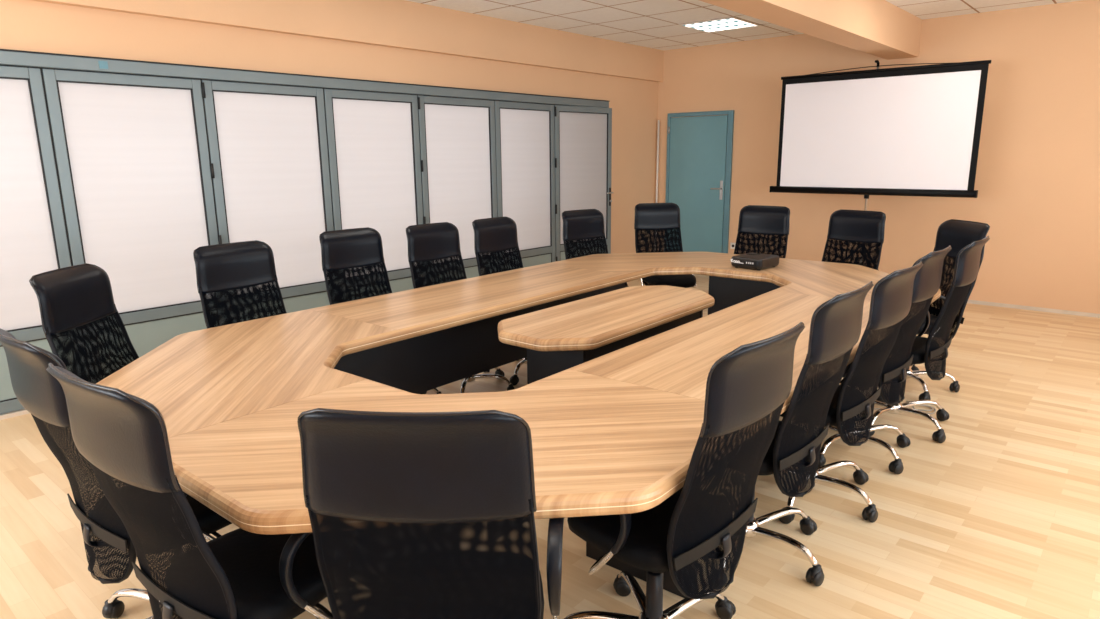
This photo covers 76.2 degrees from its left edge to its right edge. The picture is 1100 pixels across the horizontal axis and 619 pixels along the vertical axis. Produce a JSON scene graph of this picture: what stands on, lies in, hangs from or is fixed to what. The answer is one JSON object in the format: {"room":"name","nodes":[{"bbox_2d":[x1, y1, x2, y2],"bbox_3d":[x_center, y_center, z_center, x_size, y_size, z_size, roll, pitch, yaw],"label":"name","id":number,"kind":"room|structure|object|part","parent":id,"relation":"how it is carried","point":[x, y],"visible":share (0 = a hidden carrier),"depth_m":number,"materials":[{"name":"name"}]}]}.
{"room":"conference room","nodes":[
{"label":"conference room","id":0,"kind":"room"},
{"bbox_2d":[0,0,663,253],"bbox_3d":[-2.015,-1.105,5.670,0.225,2.880,10.515,10,16,40],"label":"wall","id":1,"kind":"structure","parent":0,"point":[398,41],"depth_m":5.98,"materials":[{"name":"orange paint"}]},
{"bbox_2d":[0,409,29,419],"bbox_3d":[-2.354,0.390,5.537,0.080,0.024,9.370,10,16,40],"label":"baseboard","id":2,"kind":"structure","parent":1,"relation":"attached to","point":[22,411],"depth_m":4.37,"materials":[{"name":"beige wood"}]},
{"bbox_2d":[0,49,609,107],"bbox_3d":[-2.368,-1.699,5.083,0.106,0.090,9.348,10,16,40],"label":"track","id":3,"kind":"object","parent":1,"relation":"attached to","point":[16,58],"visible":0.81,"depth_m":5.19,"materials":[{"name":"grey metal"}]},
{"bbox_3d":[-2.875,-1.563,4.493,0.084,0.047,0.050,10,16,40],"label":"label plate","id":4,"kind":"part","parent":3,"relation":"part of","materials":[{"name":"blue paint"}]},
{"bbox_2d":[0,66,555,413],"bbox_3d":[-1.831,-0.776,5.902,0.064,2.074,5.784,10,16,40],"label":"windows","id":5,"kind":"structure","parent":3,"relation":"hanging from","point":[132,152],"depth_m":5.16,"materials":[{"name":"grey paint"}]},
{"bbox_3d":[-3.408,-0.585,4.088,0.008,1.508,0.828,10,16,40],"label":"glass pane","id":6,"kind":"part","parent":5,"relation":"part of","materials":[{"name":"white glass"}]},
{"bbox_3d":[-3.395,0.397,4.301,0.016,0.337,0.812,10,16,40],"label":"panel","id":7,"kind":"part","parent":5,"relation":"part of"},
{"bbox_3d":[-2.782,-0.747,4.795,0.008,1.508,0.816,10,16,40],"label":"glass pane","id":8,"kind":"part","parent":5,"relation":"part of","materials":[{"name":"white glass"}]},
{"bbox_3d":[-2.769,0.235,5.009,0.016,0.337,0.800,10,16,40],"label":"panel","id":9,"kind":"part","parent":5,"relation":"part of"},
{"bbox_3d":[-2.142,0.073,5.718,0.016,0.337,0.818,10,16,40],"label":"panel","id":10,"kind":"part","parent":5,"relation":"part of","materials":[{"name":"grey metal"}]},
{"bbox_3d":[-1.525,-1.073,6.217,0.008,1.508,0.825,10,16,40],"label":"glass pane","id":11,"kind":"part","parent":5,"relation":"part of","materials":[{"name":"white glass"}]},
{"bbox_3d":[-1.512,-0.091,6.431,0.016,0.337,0.809,10,16,40],"label":"panel","id":12,"kind":"part","parent":5,"relation":"part of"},
{"bbox_3d":[-0.889,-1.238,6.936,0.008,1.508,0.849,10,16,40],"label":"glass pane","id":13,"kind":"part","parent":5,"relation":"part of","materials":[{"name":"white glass"}]},
{"bbox_3d":[-0.876,-0.256,7.149,0.016,0.337,0.833,10,16,40],"label":"panel","id":14,"kind":"part","parent":5,"relation":"part of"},
{"bbox_3d":[-0.262,-1.401,7.646,0.008,1.508,0.802,10,16,40],"label":"glass pane","id":15,"kind":"part","parent":5,"relation":"part of","materials":[{"name":"white glass"}]},
{"bbox_3d":[-0.248,-0.418,7.859,0.016,0.337,0.786,10,16,40],"label":"panel","id":16,"kind":"part","parent":5,"relation":"part of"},
{"bbox_2d":[554,105,612,260],"bbox_3d":[0.418,-1.336,8.338,0.974,2.074,0.109,-12,17,-42],"label":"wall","id":17,"kind":"structure","parent":3,"relation":"hanging from","point":[583,135],"depth_m":8.25,"materials":[{"name":"grey paint"}]},
{"bbox_3d":[0.408,-0.572,8.528,0.808,0.337,0.016,-12,17,-42],"label":"panel","id":18,"kind":"part","parent":17,"relation":"part of","materials":[{"name":"grey metal"}]},
{"bbox_3d":[0.396,-1.555,8.314,0.824,1.508,0.008,-12,17,-42],"label":"glass pane","id":19,"kind":"part","parent":17,"relation":"part of","materials":[{"name":"white glass"}]},
{"bbox_3d":[0.740,-1.389,8.643,0.028,0.220,0.008,-12,17,-42],"label":"lock plate","id":20,"kind":"part","parent":17,"relation":"part of","materials":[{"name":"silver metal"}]},
{"bbox_2d":[0,274,1099,618],"bbox_3d":[0.270,0.749,4.074,9.400,0.100,10.715,10,16,40],"label":"floor","id":21,"kind":"structure","parent":0,"point":[999,518],"depth_m":3.06,"materials":[{"name":"brown wood"}]},
{"bbox_2d":[29,263,138,522],"bbox_3d":[-1.726,0.375,3.046,0.694,1.112,0.639,0,12,0],"label":"chair","id":22,"kind":"object","parent":21,"relation":"on","point":[75,296],"visible":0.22,"depth_m":2.99,"materials":[{"name":"black plastic"}]},
{"bbox_3d":[-1.950,0.313,3.059,0.115,0.584,0.464,0,12,0],"label":"frame","id":23,"kind":"part","parent":22,"relation":"part of","materials":[{"name":"black fabric"}]},
{"bbox_2d":[0,328,231,618],"bbox_3d":[-1.239,0.551,2.221,0.654,1.112,0.664,9,16,38],"label":"chair","id":24,"kind":"object","parent":21,"relation":"on","point":[39,392],"visible":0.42,"depth_m":2.00,"materials":[{"name":"black fabric"}]},
{"bbox_3d":[-1.377,0.528,2.056,0.464,0.584,0.115,9,16,38],"label":"frame","id":25,"kind":"part","parent":24,"relation":"part of","materials":[{"name":"black fabric"}]},
{"bbox_3d":[-1.203,0.638,2.300,0.443,0.092,0.430,9,16,38],"label":"seat","id":26,"kind":"part","parent":24,"relation":"part of","materials":[{"name":"black fabric"}]},
{"bbox_3d":[-1.086,0.689,2.182,0.182,0.132,0.118,9,16,38],"label":"arm rod","id":27,"kind":"part","parent":24,"relation":"part of","materials":[{"name":"silver metal"}]},
{"bbox_2d":[46,363,359,618],"bbox_3d":[-0.803,0.627,1.859,0.652,1.112,0.668,8,15,34],"label":"chair","id":28,"kind":"object","parent":21,"relation":"on","point":[239,573],"visible":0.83,"depth_m":1.62,"materials":[{"name":"black plastic"}]},
{"bbox_3d":[-0.935,0.606,1.685,0.464,0.584,0.115,8,15,34],"label":"frame","id":29,"kind":"part","parent":28,"relation":"part of","materials":[{"name":"black fabric"}]},
{"bbox_3d":[-0.774,0.714,1.939,0.443,0.092,0.430,8,15,34],"label":"seat","id":30,"kind":"part","parent":28,"relation":"part of","materials":[{"name":"black fabric"}]},
{"bbox_3d":[-0.579,0.622,1.757,0.035,0.212,0.206,8,15,34],"label":"armrest","id":31,"kind":"part","parent":28,"relation":"part of","materials":[{"name":"black plastic"}]},
{"bbox_3d":[-0.650,0.762,1.829,0.182,0.132,0.118,8,15,34],"label":"arm rod","id":32,"kind":"part","parent":28,"relation":"part of","materials":[{"name":"silver metal"}]},
{"bbox_2d":[193,240,286,328],"bbox_3d":[-1.471,0.221,3.733,0.657,1.112,0.652,8,15,34],"label":"chair","id":33,"kind":"object","parent":21,"relation":"on","point":[235,267],"visible":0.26,"depth_m":3.78,"materials":[{"name":"black leather"}]},
{"bbox_3d":[-1.642,0.140,3.833,0.115,0.584,0.464,8,15,34],"label":"frame","id":34,"kind":"part","parent":33,"relation":"part of","materials":[{"name":"black fabric"}]},
{"bbox_2d":[319,227,441,393],"bbox_3d":[-1.059,0.081,4.348,0.706,1.112,0.649,10,16,39],"label":"chair","id":35,"kind":"object","parent":21,"relation":"on","point":[345,250],"visible":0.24,"depth_m":4.46,"materials":[{"name":"black leather"}]},
{"bbox_3d":[-1.208,-0.011,4.497,0.115,0.584,0.464,10,16,39],"label":"frame","id":36,"kind":"part","parent":35,"relation":"part of","materials":[{"name":"black fabric"}]},
{"bbox_2d":[297,408,563,618],"bbox_3d":[-0.242,0.653,1.715,0.655,1.112,0.699,0,12,3],"label":"chair","id":37,"kind":"object","parent":21,"relation":"on","point":[450,471],"visible":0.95,"depth_m":1.35,"materials":[{"name":"black"}]},
{"bbox_3d":[-0.488,0.621,1.757,0.035,0.212,0.206,0,12,3],"label":"armrest","id":38,"kind":"part","parent":37,"relation":"part of","materials":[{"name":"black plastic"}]},
{"bbox_3d":[-0.251,0.643,1.482,0.464,0.584,0.115,0,12,3],"label":"frame","id":39,"kind":"part","parent":37,"relation":"part of","materials":[{"name":"black fabric"}]},
{"bbox_3d":[-0.234,0.742,1.785,0.443,0.092,0.430,0,12,3],"label":"seat","id":40,"kind":"part","parent":37,"relation":"part of","materials":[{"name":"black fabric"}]},
{"bbox_3d":[0.015,0.622,1.728,0.035,0.212,0.206,0,12,3],"label":"armrest","id":41,"kind":"part","parent":37,"relation":"part of","materials":[{"name":"black plastic"}]},
{"bbox_2d":[406,222,514,393],"bbox_3d":[-0.556,0.000,4.695,0.693,1.112,0.628,10,16,40],"label":"chair","id":42,"kind":"object","parent":21,"relation":"on","point":[431,242],"visible":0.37,"depth_m":4.75,"materials":[{"name":"black plastic"}]},
{"bbox_3d":[-0.742,-0.084,4.806,0.115,0.584,0.464,10,16,40],"label":"frame","id":43,"kind":"part","parent":42,"relation":"part of","materials":[{"name":"black fabric"}]},
{"bbox_2d":[472,217,526,385],"bbox_3d":[-0.173,-0.086,5.068,0.699,1.112,0.656,9,16,38],"label":"chair","id":44,"kind":"object","parent":21,"relation":"on","point":[496,235],"visible":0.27,"depth_m":5.14,"materials":[{"name":"black leather"}]},
{"bbox_3d":[-0.350,-0.173,5.194,0.115,0.584,0.464,9,16,38],"label":"frame","id":45,"kind":"part","parent":44,"relation":"part of","materials":[{"name":"black fabric"}]},
{"bbox_2d":[96,252,940,597],"bbox_3d":[0.308,0.357,3.873,2.613,0.750,4.713,9,16,38],"label":"conference table","id":46,"kind":"object","parent":21,"relation":"on","point":[616,432],"visible":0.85,"depth_m":2.66,"materials":[{"name":"laminate"}]},
{"bbox_3d":[-0.859,0.659,2.685,1.450,0.694,0.025,9,16,38],"label":"panel","id":47,"kind":"part","parent":46,"relation":"part of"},
{"bbox_3d":[-0.308,0.169,4.050,0.020,0.334,2.650,9,16,38],"label":"modesty panel","id":48,"kind":"part","parent":46,"relation":"part of","materials":[{"name":"black wood"}]},
{"bbox_3d":[0.331,0.671,2.578,0.475,0.694,0.026,9,16,38],"label":"leg panel","id":49,"kind":"part","parent":46,"relation":"part of","materials":[{"name":"black wood"}]},
{"bbox_3d":[1.473,0.114,5.056,0.730,0.694,0.025,9,16,38],"label":"panel","id":50,"kind":"part","parent":46,"relation":"part of","materials":[{"name":"black wood"}]},
{"bbox_2d":[731,253,778,269],"bbox_3d":[1.491,-0.351,5.087,0.297,0.087,0.250,-12,17,-42],"label":"projector","id":51,"kind":"object","parent":46,"relation":"on","point":[758,261],"visible":1,"depth_m":5.00,"materials":[{"name":"black plastic"}]},
{"bbox_2d":[562,209,628,286],"bbox_3d":[0.451,-0.237,5.724,0.652,1.112,0.661,-10,16,-37],"label":"chair","id":52,"kind":"object","parent":21,"relation":"on","point":[579,226],"visible":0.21,"depth_m":5.83,"materials":[{"name":"black leather"}]},
{"bbox_3d":[0.317,-0.328,5.866,0.464,0.584,0.115,-10,16,-37],"label":"frame","id":53,"kind":"part","parent":52,"relation":"part of","materials":[{"name":"black fabric"}]},
{"bbox_2d":[498,285,714,383],"bbox_3d":[0.350,0.356,3.876,0.603,0.750,1.533,10,16,39],"label":"table","id":54,"kind":"object","parent":21,"relation":"on","point":[556,339],"visible":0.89,"depth_m":3.51,"materials":[{"name":"laminate"}]},
{"bbox_3d":[0.030,0.488,3.422,0.350,0.694,0.025,10,16,39],"label":"leg panel","id":55,"kind":"part","parent":54,"relation":"part of","materials":[{"name":"black wood"}]},
{"bbox_3d":[0.517,0.387,3.741,0.023,0.644,1.106,10,16,39],"label":"panel","id":56,"kind":"part","parent":54,"relation":"part of","materials":[{"name":"black wood"}]},
{"bbox_2d":[655,120,659,249],"bbox_3d":[1.454,-1.547,9.561,0.040,2.000,0.027,10,16,40],"label":"pipe","id":57,"kind":"object","parent":21,"relation":"on","point":[658,128],"visible":0.66,"depth_m":9.45,"materials":[{"name":"white plastic"}]},
{"bbox_2d":[634,203,696,287],"bbox_3d":[1.051,-0.388,6.380,0.630,1.112,0.667,-3,13,-13],"label":"chair","id":58,"kind":"object","parent":21,"relation":"on","point":[649,217],"visible":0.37,"depth_m":6.54,"materials":[{"name":"black leather"}]},
{"bbox_3d":[1.018,-0.490,6.571,0.464,0.584,0.115,-3,13,-13],"label":"frame","id":59,"kind":"part","parent":58,"relation":"part of","materials":[{"name":"black fabric"}]},
{"bbox_3d":[1.083,-0.275,6.343,0.443,0.092,0.430,-3,13,-13],"label":"seat","id":60,"kind":"part","parent":58,"relation":"part of","materials":[{"name":"black fabric"}]},
{"bbox_2d":[563,322,804,618],"bbox_3d":[0.356,0.559,2.113,0.664,1.112,0.668,11,17,43],"label":"chair","id":61,"kind":"object","parent":21,"relation":"on","point":[752,381],"visible":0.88,"depth_m":1.93,"materials":[{"name":"black fabric"}]},
{"bbox_3d":[0.203,0.704,2.054,0.117,0.132,0.182,11,17,43],"label":"arm rod","id":62,"kind":"part","parent":61,"relation":"part of","materials":[{"name":"silver metal"}]},
{"bbox_3d":[0.138,0.567,1.970,0.206,0.212,0.035,11,17,43],"label":"armrest","id":63,"kind":"part","parent":61,"relation":"part of","materials":[{"name":"black plastic"}]},
{"bbox_3d":[0.302,0.648,2.185,0.430,0.092,0.443,11,17,43],"label":"seat","id":64,"kind":"part","parent":61,"relation":"part of","materials":[{"name":"black fabric"}]},
{"bbox_3d":[0.500,0.530,1.964,0.115,0.584,0.464,11,17,43],"label":"frame","id":65,"kind":"part","parent":61,"relation":"part of","materials":[{"name":"black fabric"}]},
{"bbox_2d":[734,205,789,257],"bbox_3d":[1.681,-0.295,5.933,0.638,1.112,0.709,9,16,38],"label":"chair","id":66,"kind":"object","parent":21,"relation":"on","point":[773,222],"visible":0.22,"depth_m":6.07,"materials":[{"name":"black leather"}]},
{"bbox_3d":[1.818,-0.395,6.100,0.464,0.584,0.115,9,16,38],"label":"frame","id":67,"kind":"part","parent":66,"relation":"part of","materials":[{"name":"black fabric"}]},
{"bbox_2d":[705,281,873,588],"bbox_3d":[0.789,0.428,2.688,0.680,1.112,0.642,10,16,41],"label":"chair","id":68,"kind":"object","parent":21,"relation":"on","point":[836,324],"visible":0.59,"depth_m":2.48,"materials":[{"name":"black fabric"}]},
{"bbox_3d":[0.757,0.517,2.761,0.430,0.092,0.443,10,16,41],"label":"seat","id":69,"kind":"part","parent":68,"relation":"part of","materials":[{"name":"black fabric"}]},
{"bbox_3d":[0.961,0.397,2.547,0.115,0.584,0.464,10,16,41],"label":"frame","id":70,"kind":"part","parent":68,"relation":"part of","materials":[{"name":"black fabric"}]},
{"bbox_2d":[734,261,922,523],"bbox_3d":[1.198,0.326,3.133,0.680,1.112,0.642,11,17,42],"label":"chair","id":71,"kind":"object","parent":21,"relation":"on","point":[891,297],"visible":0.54,"depth_m":2.93,"materials":[{"name":"black fabric"}]},
{"bbox_3d":[1.169,0.415,3.207,0.430,0.092,0.443,11,17,42],"label":"seat","id":72,"kind":"part","parent":71,"relation":"part of","materials":[{"name":"black fabric"}]},
{"bbox_3d":[1.368,0.295,2.987,0.115,0.584,0.464,11,17,42],"label":"frame","id":73,"kind":"part","parent":71,"relation":"part of","materials":[{"name":"black fabric"}]},
{"bbox_2d":[822,209,885,269],"bbox_3d":[2.176,-0.185,5.409,0.709,1.112,0.646,-11,16,-38],"label":"chair","id":74,"kind":"object","parent":21,"relation":"on","point":[858,230],"visible":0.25,"depth_m":5.49,"materials":[{"name":"black leather"}]},
{"bbox_3d":[2.358,-0.276,5.535,0.115,0.584,0.464,-11,16,-38],"label":"frame","id":75,"kind":"part","parent":74,"relation":"part of","materials":[{"name":"black fabric"}]},
{"bbox_2d":[796,245,951,473],"bbox_3d":[1.583,0.215,3.620,0.704,1.112,0.624,11,17,42],"label":"chair","id":76,"kind":"object","parent":21,"relation":"on","point":[927,280],"visible":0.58,"depth_m":3.43,"materials":[{"name":"black fabric"}]},
{"bbox_3d":[1.404,0.224,3.471,0.206,0.212,0.036,11,17,42],"label":"armrest","id":77,"kind":"part","parent":76,"relation":"part of","materials":[{"name":"black plastic"}]},
{"bbox_3d":[1.565,0.304,3.690,0.430,0.092,0.443,11,17,42],"label":"seat","id":78,"kind":"part","parent":76,"relation":"part of","materials":[{"name":"black fabric"}]},
{"bbox_3d":[1.766,0.185,3.472,0.115,0.584,0.464,11,17,42],"label":"frame","id":79,"kind":"part","parent":76,"relation":"part of","materials":[{"name":"black fabric"}]},
{"bbox_2d":[769,60,990,261],"bbox_3d":[3.335,-1.296,7.291,2.005,2.438,0.771,10,16,40],"label":"projection screen","id":80,"kind":"object","parent":21,"relation":"on","point":[911,130],"visible":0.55,"depth_m":6.95,"materials":[{"name":"white fabric"},{"name":"black plastic"},{"name":"black painted metal"}]},
{"bbox_2d":[874,401,935,413],"bbox_3d":[2.095,0.623,4.284,0.580,0.015,0.225,-5,13,-21],"label":"cable","id":81,"kind":"object","parent":21,"relation":"on","point":[931,407],"visible":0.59,"depth_m":4.33,"materials":[{"name":"silver metal"}]},
{"bbox_2d":[862,236,989,442],"bbox_3d":[2.001,0.129,3.988,0.705,1.112,0.626,10,17,41],"label":"chair","id":82,"kind":"object","parent":21,"relation":"on","point":[929,350],"visible":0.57,"depth_m":3.80,"materials":[{"name":"black fabric"}]},
{"bbox_3d":[1.982,0.219,4.056,0.430,0.092,0.443,10,17,41],"label":"seat","id":83,"kind":"part","parent":82,"relation":"part of","materials":[{"name":"black fabric"}]},
{"bbox_3d":[2.161,0.055,4.202,0.206,0.212,0.035,10,17,41],"label":"armrest","id":84,"kind":"part","parent":82,"relation":"part of","materials":[{"name":"black plastic"}]},
{"bbox_3d":[2.185,0.099,3.841,0.115,0.584,0.464,10,17,41],"label":"frame","id":85,"kind":"part","parent":82,"relation":"part of","materials":[{"name":"black fabric"}]},
{"bbox_2d":[892,219,989,399],"bbox_3d":[2.409,-0.017,4.636,0.700,1.112,0.653,-2,13,-7],"label":"chair","id":86,"kind":"object","parent":21,"relation":"on","point":[958,234],"visible":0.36,"depth_m":4.62,"materials":[{"name":"black leather"}]},
{"bbox_3d":[2.359,0.082,4.662,0.430,0.092,0.443,-2,13,-7],"label":"seat","id":87,"kind":"part","parent":86,"relation":"part of","materials":[{"name":"black fabric"}]},
{"bbox_3d":[2.631,-0.086,4.661,0.115,0.584,0.464,-2,13,-7],"label":"frame","id":88,"kind":"part","parent":86,"relation":"part of","materials":[{"name":"black fabric"}]},
{"bbox_2d":[406,0,1081,49],"bbox_3d":[0.241,-2.162,3.433,9.400,0.100,10.715,10,16,40],"label":"ceiling","id":89,"kind":"structure","parent":0,"point":[654,24],"depth_m":6.81,"materials":[{"name":"tile"}]},
{"bbox_2d":[679,17,759,32],"bbox_3d":[1.781,-2.984,7.361,0.617,0.011,0.625,10,16,40],"label":"recessed light","id":90,"kind":"object","parent":89,"relation":"in","point":[728,23],"visible":1,"depth_m":7.34,"materials":[{"name":"white plastic"}]},
{"bbox_2d":[699,0,921,59],"bbox_3d":[0.277,-1.928,3.454,0.300,0.365,10.515,10,16,40],"label":"beam","id":91,"kind":"structure","parent":89,"relation":"attached to","point":[879,28],"depth_m":5.81,"materials":[{"name":"orange paint"}]},
{"bbox_2d":[656,0,1099,313],"bbox_3d":[3.737,-1.609,7.690,9.400,2.880,0.150,10,16,40],"label":"wall","id":92,"kind":"structure","parent":0,"point":[1037,180],"depth_m":7.01,"materials":[{"name":"orange paint"}]},
{"bbox_2d":[664,110,733,252],"bbox_3d":[1.910,-1.506,9.168,0.940,2.080,0.089,10,16,40],"label":"door","id":93,"kind":"structure","parent":92,"relation":"in","point":[699,148],"depth_m":9.11,"materials":[{"name":"blue paint"}]},
{"bbox_3d":[2.183,-1.521,8.942,0.040,0.240,0.008,10,16,40],"label":"handle plate","id":94,"kind":"part","parent":93,"relation":"part of","materials":[{"name":"metal"}]},
{"bbox_2d":[730,243,735,248],"bbox_3d":[2.349,-0.816,8.988,0.080,0.080,0.016,10,16,40],"label":"wall socket","id":95,"kind":"object","parent":92,"relation":"attached to","point":[732,245],"visible":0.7,"depth_m":8.99,"materials":[{"name":"white plastic"}]},
{"bbox_2d":[967,300,1099,317],"bbox_3d":[4.747,-0.022,7.051,6.430,0.035,0.014,10,16,40],"label":"baseboard","id":96,"kind":"structure","parent":92,"relation":"attached to","point":[969,301],"depth_m":6.97,"materials":[{"name":"beige wood"}]}
]}

